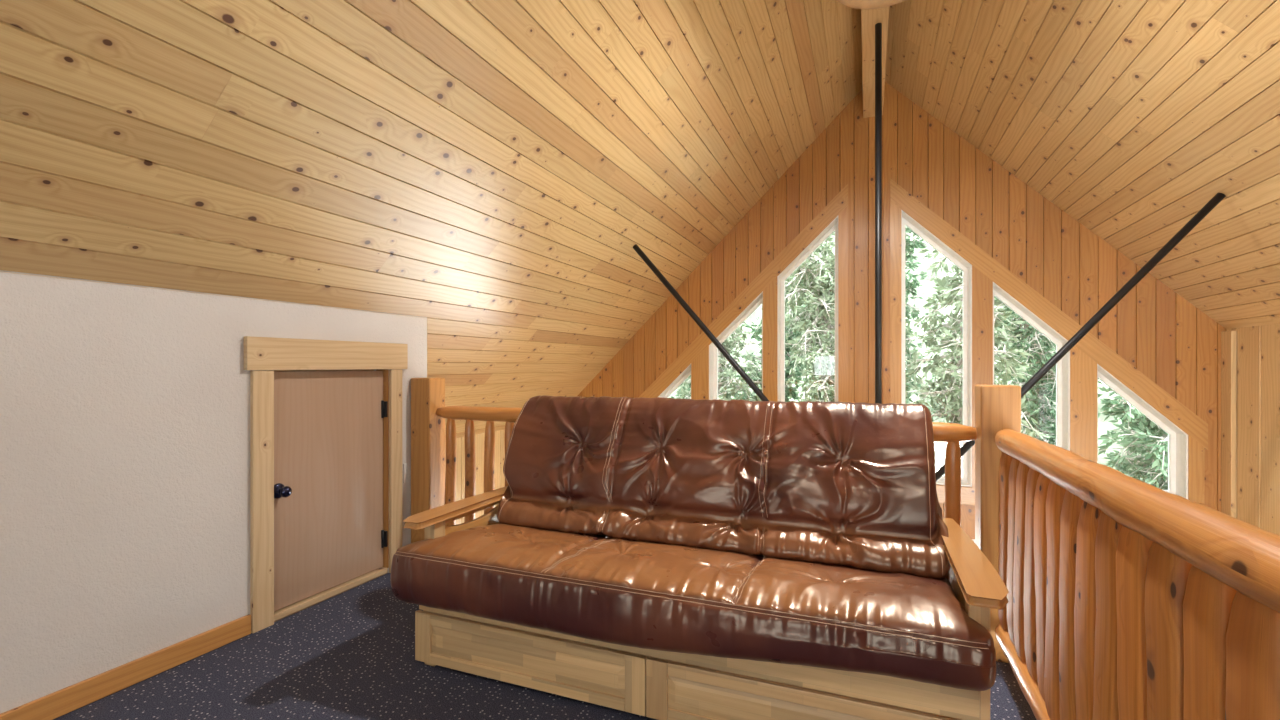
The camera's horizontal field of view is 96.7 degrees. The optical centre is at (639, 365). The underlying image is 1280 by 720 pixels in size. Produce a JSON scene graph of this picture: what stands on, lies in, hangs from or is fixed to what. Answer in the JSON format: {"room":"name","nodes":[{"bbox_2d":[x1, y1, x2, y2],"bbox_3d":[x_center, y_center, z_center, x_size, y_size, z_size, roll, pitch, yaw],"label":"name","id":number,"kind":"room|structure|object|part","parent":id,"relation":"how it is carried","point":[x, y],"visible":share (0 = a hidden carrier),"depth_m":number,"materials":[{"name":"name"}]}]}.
{"room":"cabin loft","nodes":[
{"label":"cabin loft","id":0,"kind":"room"},
{"bbox_2d":[0,270,426,713],"bbox_3d":[-2.760,1.744,1.392,1.000,4.111,5.130,0,0,22],"label":"wall","id":1,"kind":"structure","parent":0,"point":[125,410],"depth_m":2.13,"materials":[{"name":"paint"}]},
{"bbox_2d":[0,614,250,719],"bbox_3d":[-2.494,1.155,0.686,0.017,0.087,4.018,0,0,22],"label":"baseboard","id":2,"kind":"structure","parent":1,"relation":"attached to","point":[61,702],"depth_m":2.12,"materials":[{"name":"brown wood"}]},
{"bbox_2d":[243,336,407,632],"bbox_3d":[-1.610,0.534,2.979,0.135,1.332,0.948,0,0,22],"label":"door","id":3,"kind":"structure","parent":1,"relation":"in","point":[326,446],"depth_m":2.92,"materials":[{"name":"brown wood"}]},
{"bbox_3d":[-1.726,0.610,2.599,0.021,1.180,0.098,0,0,22],"label":"casing","id":4,"kind":"part","parent":3,"relation":"part of","materials":[{"name":"brown wood"}]},
{"bbox_3d":[-1.691,0.595,2.698,0.077,0.072,0.072,0,0,22],"label":"knob","id":5,"kind":"part","parent":3,"relation":"part of","materials":[{"name":"black metal"}]},
{"bbox_3d":[-1.576,-0.057,2.965,0.027,0.151,0.948,0,0,22],"label":"head casing","id":6,"kind":"part","parent":3,"relation":"part of","materials":[{"name":"brown wood"}]},
{"bbox_3d":[-1.632,0.596,2.993,0.033,1.139,0.686,0,0,22],"label":"panel","id":7,"kind":"part","parent":3,"relation":"part of","materials":[{"name":"brown wood"}]},
{"bbox_3d":[-1.632,1.185,2.992,0.085,0.030,0.700,0,0,22],"label":"sill","id":8,"kind":"part","parent":3,"relation":"part of","materials":[{"name":"brown wood"}]},
{"bbox_3d":[-1.431,0.610,3.334,0.021,1.180,0.085,0,0,22],"label":"casing","id":9,"kind":"part","parent":3,"relation":"part of","materials":[{"name":"brown wood"}]},
{"bbox_2d":[403,462,410,482],"bbox_3d":[-1.399,0.642,3.431,0.009,0.115,0.070,0,0,22],"label":"wall plate","id":10,"kind":"object","parent":1,"relation":"attached to","point":[407,466],"visible":1,"depth_m":3.42,"materials":[{"name":"plastic"}]},
{"bbox_2d":[274,573,386,621],"bbox_3d":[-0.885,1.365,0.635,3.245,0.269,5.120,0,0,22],"label":"sill","id":11,"kind":"structure","parent":0,"point":[386,573],"depth_m":3.01,"materials":[{"name":"brown wood"}]},
{"bbox_2d":[445,430,504,523],"bbox_3d":[-2.686,2.200,3.123,0.150,3.200,8.400,0,0,22],"label":"wall","id":12,"kind":"structure","parent":0,"point":[499,478],"depth_m":5.65,"materials":[{"name":"brown wood"}]},
{"bbox_2d":[53,573,1036,719],"bbox_3d":[-0.846,1.215,0.624,3.125,0.030,5.130,0,0,22],"label":"floor","id":13,"kind":"structure","parent":0,"point":[350,654],"depth_m":2.14,"materials":[{"name":"blue carpet"}]},
{"bbox_2d":[411,378,444,542],"bbox_3d":[-1.296,0.636,3.482,0.147,1.127,0.140,0,0,22],"label":"newel post","id":14,"kind":"object","parent":13,"relation":"on","point":[427,394],"visible":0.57,"depth_m":3.42,"materials":[{"name":"brown wood"}]},
{"bbox_2d":[391,395,1008,719],"bbox_3d":[0.164,0.674,2.291,2.096,1.052,1.028,0,0,22],"label":"futon sofa","id":15,"kind":"object","parent":13,"relation":"on","point":[659,558],"visible":1,"depth_m":2.06,"materials":[{"name":"brown leather"}]},
{"bbox_3d":[-0.831,0.912,2.307,0.052,0.576,0.065,0,0,22],"label":"leg","id":16,"kind":"part","parent":15,"relation":"part of","materials":[{"name":"brown wood"}]},
{"bbox_3d":[-0.738,0.611,2.569,0.110,0.025,0.832,0,0,22],"label":"armrest","id":17,"kind":"part","parent":15,"relation":"part of","materials":[{"name":"brown wood"}]},
{"bbox_3d":[-0.727,0.778,2.567,0.022,0.248,0.499,0,0,22],"label":"panel","id":18,"kind":"part","parent":15,"relation":"part of","materials":[{"name":"brown wood"}]},
{"bbox_3d":[-0.727,0.638,2.567,0.024,0.028,0.495,0,0,22],"label":"rail","id":19,"kind":"part","parent":15,"relation":"part of","materials":[{"name":"brown wood"}]},
{"bbox_3d":[-0.439,1.157,2.101,0.838,0.042,0.012,0,0,22],"label":"drawer rail","id":20,"kind":"part","parent":15,"relation":"part of","materials":[{"name":"brown wood"}]},
{"bbox_3d":[-0.439,1.004,2.101,0.838,0.042,0.012,0,0,22],"label":"drawer rail","id":21,"kind":"part","parent":15,"relation":"part of","materials":[{"name":"brown wood"}]},
{"bbox_3d":[-0.439,1.081,2.101,0.844,0.115,0.006,0,0,22],"label":"raised panel","id":22,"kind":"part","parent":15,"relation":"part of","materials":[{"name":"brown wood"}]},
{"bbox_3d":[-0.436,1.081,2.110,0.986,0.193,0.009,0,0,22],"label":"drawer","id":23,"kind":"part","parent":15,"relation":"part of","materials":[{"name":"brown wood"}]},
{"bbox_3d":[0.475,1.157,1.734,0.824,0.042,0.012,0,0,22],"label":"drawer rail","id":24,"kind":"part","parent":15,"relation":"part of","materials":[{"name":"brown wood"}]},
{"bbox_2d":[391,523,995,690],"bbox_3d":[0.084,0.800,2.135,2.063,0.251,0.679,0,0,22],"label":"seat cushion","id":25,"kind":"object","parent":15,"relation":"on","point":[837,613],"depth_m":1.85,"materials":[{"name":"brown leather"}]},
{"bbox_3d":[0.026,0.919,1.928,1.952,0.109,0.030,0,0,22],"label":"rail","id":26,"kind":"part","parent":15,"relation":"part of","materials":[{"name":"brown wood"}]},
{"bbox_2d":[497,395,949,578],"bbox_3d":[0.248,0.445,2.468,1.900,0.594,0.450,0,0,22],"label":"backrest cushion","id":27,"kind":"object","parent":15,"relation":"on","point":[842,485],"depth_m":2.34,"materials":[{"name":"brown leather"}]},
{"bbox_3d":[0.475,1.081,1.735,0.828,0.115,0.006,0,0,22],"label":"raised panel","id":28,"kind":"part","parent":15,"relation":"part of","materials":[{"name":"brown wood"}]},
{"bbox_3d":[0.479,1.081,1.744,0.970,0.193,0.009,0,0,22],"label":"drawer","id":29,"kind":"part","parent":15,"relation":"part of","materials":[{"name":"brown wood"}]},
{"bbox_3d":[0.475,1.004,1.734,0.824,0.042,0.012,0,0,22],"label":"drawer rail","id":30,"kind":"part","parent":15,"relation":"part of","materials":[{"name":"brown wood"}]},
{"bbox_3d":[1.050,0.778,1.855,0.022,0.248,0.499,0,0,22],"label":"panel","id":31,"kind":"part","parent":15,"relation":"part of","materials":[{"name":"brown wood"}]},
{"bbox_3d":[1.058,0.611,1.849,0.107,0.025,0.832,0,0,22],"label":"armrest","id":32,"kind":"part","parent":15,"relation":"part of","materials":[{"name":"brown wood"}]},
{"bbox_3d":[0.946,0.912,1.595,0.052,0.576,0.065,0,0,22],"label":"leg","id":33,"kind":"part","parent":15,"relation":"part of","materials":[{"name":"brown wood"}]},
{"bbox_2d":[975,385,1020,662],"bbox_3d":[1.486,0.640,2.367,0.142,1.120,0.140,0,0,22],"label":"newel post","id":34,"kind":"object","parent":13,"relation":"on","point":[997,407],"visible":0.49,"depth_m":2.31,"materials":[{"name":"brown wood"}]},
{"bbox_2d":[436,406,976,526],"bbox_3d":[0.099,0.682,2.927,2.850,0.893,0.093,0,0,22],"label":"log railing","id":35,"kind":"object","parent":34,"relation":"attached to","point":[951,434],"visible":0.16,"depth_m":3.29,"materials":[{"name":"brown wood"}]},
{"bbox_3d":[0.096,0.282,2.929,2.844,0.093,0.093,0,0,22],"label":"rail","id":36,"kind":"part","parent":35,"relation":"part of","materials":[{"name":"brown wood"}]},
{"bbox_2d":[995,429,1279,719],"bbox_3d":[0.806,0.647,0.634,0.116,0.913,3.568,0,0,22],"label":"log railing","id":37,"kind":"object","parent":34,"relation":"attached to","point":[1129,598],"visible":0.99,"depth_m":1.14,"materials":[{"name":"brown wood"}]},
{"bbox_3d":[0.808,1.050,0.631,0.104,0.107,3.561,0,0,22],"label":"rail","id":38,"kind":"part","parent":37,"relation":"part of","materials":[{"name":"brown wood"}]},
{"bbox_3d":[0.809,0.266,0.637,0.110,0.152,3.562,0,0,22],"label":"rail","id":39,"kind":"part","parent":37,"relation":"part of","materials":[{"name":"brown wood"}]},
{"bbox_2d":[0,0,1279,439],"bbox_3d":[0.363,-1.122,2.063,6.695,3.755,8.700,0,0,22],"label":"ceiling","id":40,"kind":"structure","parent":0,"point":[491,172],"depth_m":3.00,"materials":[{"name":"brown wood"}]},
{"bbox_2d":[633,244,768,400],"bbox_3d":[0.813,0.066,4.479,1.880,2.192,0.045,0,0,22],"label":"rod","id":41,"kind":"object","parent":40,"relation":"attached to","point":[636,248],"visible":0.66,"depth_m":4.59,"materials":[{"name":"black metal"}]},
{"bbox_2d":[861,6,888,117],"bbox_3d":[0.749,-2.650,1.746,0.182,0.360,8.398,0,0,22],"label":"ridge beam","id":42,"kind":"structure","parent":40,"relation":"attached to","point":[869,17],"depth_m":4.49,"materials":[{"name":"brown wood"}]},
{"bbox_2d":[837,0,905,8],"bbox_3d":[1.239,-2.210,2.865,0.540,0.516,0.540,0,0,22],"label":"ceiling light","id":43,"kind":"object","parent":42,"relation":"hanging from","point":[857,4],"visible":1,"depth_m":3.06,"materials":[{"name":"brown wood"}]},
{"bbox_2d":[875,23,881,403],"bbox_3d":[1.724,-0.574,4.114,0.045,3.788,0.044,0,0,22],"label":"rod","id":44,"kind":"object","parent":42,"relation":"hanging from","point":[878,27],"visible":0.66,"depth_m":4.10,"materials":[{"name":"black metal"}]},
{"bbox_2d":[935,193,1225,481],"bbox_3d":[2.630,0.061,3.751,1.870,2.202,0.045,0,0,22],"label":"rod","id":45,"kind":"object","parent":40,"relation":"attached to","point":[1218,197],"visible":0.66,"depth_m":3.59,"materials":[{"name":"black metal"}]},
{"bbox_2d":[578,82,1225,538],"bbox_3d":[1.916,0.458,5.938,6.700,6.685,0.250,0,0,22],"label":"wall","id":46,"kind":"structure","parent":0,"point":[1156,330],"depth_m":5.47,"materials":[{"name":"brown wood"}]},
{"bbox_2d":[658,364,690,397],"bbox_3d":[0.338,0.544,6.569,0.620,1.172,0.254,0,0,22],"label":"window","id":47,"kind":"structure","parent":46,"relation":"in","point":[686,373],"depth_m":6.54,"materials":[{"name":"white paint"}]},
{"bbox_3d":[0.363,0.552,6.633,0.596,1.132,0.045,0,0,22],"label":"frame","id":48,"kind":"part","parent":47,"relation":"part of","materials":[{"name":"white paint"}]},
{"bbox_2d":[691,346,708,399],"bbox_3d":[0.666,0.536,6.293,0.200,1.534,0.019,0,0,22],"label":"trim","id":49,"kind":"structure","parent":46,"relation":"attached to","point":[700,365],"depth_m":6.28,"materials":[{"name":"brown wood"}]},
{"bbox_2d":[709,292,762,399],"bbox_3d":[1.082,0.162,6.271,0.596,1.936,0.254,0,0,22],"label":"window","id":50,"kind":"structure","parent":46,"relation":"in","point":[713,350],"depth_m":6.30,"materials":[{"name":"white paint"}]},
{"bbox_2d":[638,184,847,397],"bbox_3d":[0.969,-0.554,6.169,2.416,2.551,0.025,0,0,22],"label":"trim","id":51,"kind":"structure","parent":46,"relation":"attached to","point":[839,202],"depth_m":6.06,"materials":[{"name":"brown wood"}]},
{"bbox_2d":[763,277,776,401],"bbox_3d":[1.376,0.178,6.009,0.151,2.250,0.019,0,0,22],"label":"trim","id":52,"kind":"structure","parent":46,"relation":"attached to","point":[770,292],"depth_m":6.00,"materials":[{"name":"brown wood"}]},
{"bbox_2d":[777,216,837,401],"bbox_3d":[1.776,-0.203,5.992,0.610,2.665,0.254,0,0,22],"label":"window","id":53,"kind":"structure","parent":46,"relation":"in","point":[833,226],"depth_m":5.99,"materials":[{"name":"white paint"}]},
{"bbox_2d":[838,206,847,401],"bbox_3d":[2.049,-0.158,5.739,0.091,2.921,0.019,0,0,22],"label":"trim","id":54,"kind":"structure","parent":46,"relation":"attached to","point":[843,216],"depth_m":5.73,"materials":[{"name":"brown wood"}]},
{"bbox_2d":[890,201,900,403],"bbox_3d":[2.499,-0.160,5.559,0.100,2.926,0.019,0,0,22],"label":"trim","id":55,"kind":"structure","parent":46,"relation":"attached to","point":[895,211],"depth_m":5.55,"materials":[{"name":"brown wood"}]},
{"bbox_2d":[901,210,971,486],"bbox_3d":[2.873,-0.201,5.553,0.605,2.661,0.254,0,0,22],"label":"window","id":56,"kind":"structure","parent":46,"relation":"in","point":[906,220],"depth_m":5.50,"materials":[{"name":"white paint"}]},
{"bbox_2d":[972,265,992,487],"bbox_3d":[3.179,0.178,5.286,0.167,2.251,0.019,0,0,22],"label":"trim","id":57,"kind":"structure","parent":46,"relation":"attached to","point":[982,286],"depth_m":5.28,"materials":[{"name":"brown wood"}]},
{"bbox_2d":[993,282,1069,450],"bbox_3d":[3.580,0.169,5.269,0.597,1.921,0.254,0,0,22],"label":"window","id":58,"kind":"structure","parent":46,"relation":"in","point":[1063,365],"depth_m":5.21,"materials":[{"name":"white paint"}]},
{"bbox_2d":[890,179,1207,449],"bbox_3d":[3.561,-0.571,5.130,2.391,2.527,0.025,0,0,22],"label":"trim","id":59,"kind":"structure","parent":46,"relation":"attached to","point":[1113,363],"depth_m":5.07,"materials":[{"name":"brown wood"}]},
{"bbox_2d":[936,485,1203,505],"bbox_3d":[2.263,1.216,5.648,5.140,0.168,0.029,0,0,22],"label":"trim","id":60,"kind":"structure","parent":46,"relation":"attached to","point":[967,493],"depth_m":5.32,"materials":[{"name":"brown wood"}]},
{"bbox_2d":[1070,346,1096,462],"bbox_3d":[3.895,0.544,4.999,0.194,1.519,0.019,0,0,22],"label":"trim","id":61,"kind":"structure","parent":46,"relation":"attached to","point":[1083,370],"depth_m":4.99,"materials":[{"name":"brown wood"}]},
{"bbox_2d":[1097,364,1187,498],"bbox_3d":[4.322,0.549,4.972,0.625,1.163,0.254,0,0,22],"label":"window","id":62,"kind":"structure","parent":46,"relation":"in","point":[1177,438],"depth_m":4.91,"materials":[{"name":"white paint"}]},
{"bbox_2d":[1188,435,1204,504],"bbox_3d":[4.606,0.936,4.714,0.101,0.733,0.019,0,0,22],"label":"trim","id":63,"kind":"structure","parent":46,"relation":"attached to","point":[1196,451],"depth_m":4.71,"materials":[{"name":"brown wood"}]},
{"bbox_2d":[1227,324,1279,534],"bbox_3d":[3.301,1.749,0.724,0.150,4.101,8.400,0,0,22],"label":"wall","id":64,"kind":"structure","parent":0,"point":[1257,347],"depth_m":4.26,"materials":[{"name":"brown wood"}]},
{"bbox_2d":[1221,331,1235,517],"bbox_3d":[4.750,1.759,4.592,0.033,4.081,0.138,0,0,22],"label":"trim","id":65,"kind":"structure","parent":64,"relation":"attached to","point":[1228,338],"depth_m":4.57,"materials":[{"name":"brown wood"}]},
{"label":"outside","id":66,"kind":"structure","parent":0,"visible":0},
{"bbox_2d":[668,227,1149,479],"bbox_3d":[4.091,-6.153,10.211,48.000,20.547,46.000,0,0,22],"label":"sky","id":67,"kind":"structure","parent":66,"point":[925,290],"depth_m":16.64,"materials":[{"name":"white"}]},
{"bbox_2d":[669,354,734,398],"bbox_3d":[1.142,0.226,12.692,2.343,8.661,1.926,0,0,-23],"label":"evergreen tree","id":68,"kind":"object","parent":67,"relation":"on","point":[689,384],"visible":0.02,"depth_m":12.82,"materials":[{"name":"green plant"}]},
{"bbox_2d":[678,322,761,400],"bbox_3d":[1.222,-0.068,10.185,2.225,8.878,2.104,0,0,14],"label":"evergreen tree","id":69,"kind":"object","parent":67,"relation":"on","point":[725,383],"visible":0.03,"depth_m":10.04,"materials":[{"name":"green plant"}]},
{"bbox_2d":[731,234,834,401],"bbox_3d":[2.776,0.272,11.362,2.442,7.954,2.119,0,0,13],"label":"evergreen tree","id":70,"kind":"object","parent":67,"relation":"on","point":[790,392],"visible":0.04,"depth_m":11.15,"materials":[{"name":"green plant"}]},
{"bbox_2d":[761,231,834,401],"bbox_3d":[2.654,0.226,8.460,2.343,8.661,1.926,0,0,23],"label":"evergreen tree","id":71,"kind":"object","parent":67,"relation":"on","point":[819,316],"visible":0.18,"depth_m":8.32,"materials":[{"name":"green plant"}]},
{"bbox_2d":[905,226,942,413],"bbox_3d":[4.554,0.226,10.330,1.926,8.661,2.343,0,0,4],"label":"evergreen tree","id":72,"kind":"object","parent":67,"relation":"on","point":[910,264],"visible":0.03,"depth_m":9.99,"materials":[{"name":"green plant"}]},
{"bbox_2d":[905,248,1048,476],"bbox_3d":[4.525,-0.068,7.657,2.225,8.878,2.104,0,0,28],"label":"evergreen tree","id":73,"kind":"object","parent":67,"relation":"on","point":[952,411],"visible":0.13,"depth_m":7.56,"materials":[{"name":"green plant"}]},
{"bbox_2d":[994,297,1101,445],"bbox_3d":[6.593,0.226,9.627,2.343,8.661,1.926,0,0,-11],"label":"evergreen tree","id":74,"kind":"object","parent":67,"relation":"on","point":[1034,343],"visible":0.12,"depth_m":9.48,"materials":[{"name":"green plant"}]},
{"bbox_2d":[1106,388,1156,484],"bbox_3d":[8.694,0.272,9.572,2.442,7.954,2.119,0,0,44],"label":"evergreen tree","id":75,"kind":"object","parent":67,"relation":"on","point":[1114,430],"visible":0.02,"depth_m":9.99,"materials":[{"name":"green plant"}]},
{"bbox_2d":[1098,385,1167,489],"bbox_3d":[6.589,0.272,7.393,2.119,7.954,2.442,0,0,-23],"label":"evergreen tree","id":76,"kind":"object","parent":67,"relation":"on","point":[1155,451],"visible":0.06,"depth_m":7.14,"materials":[{"name":"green plant"}]}
]}

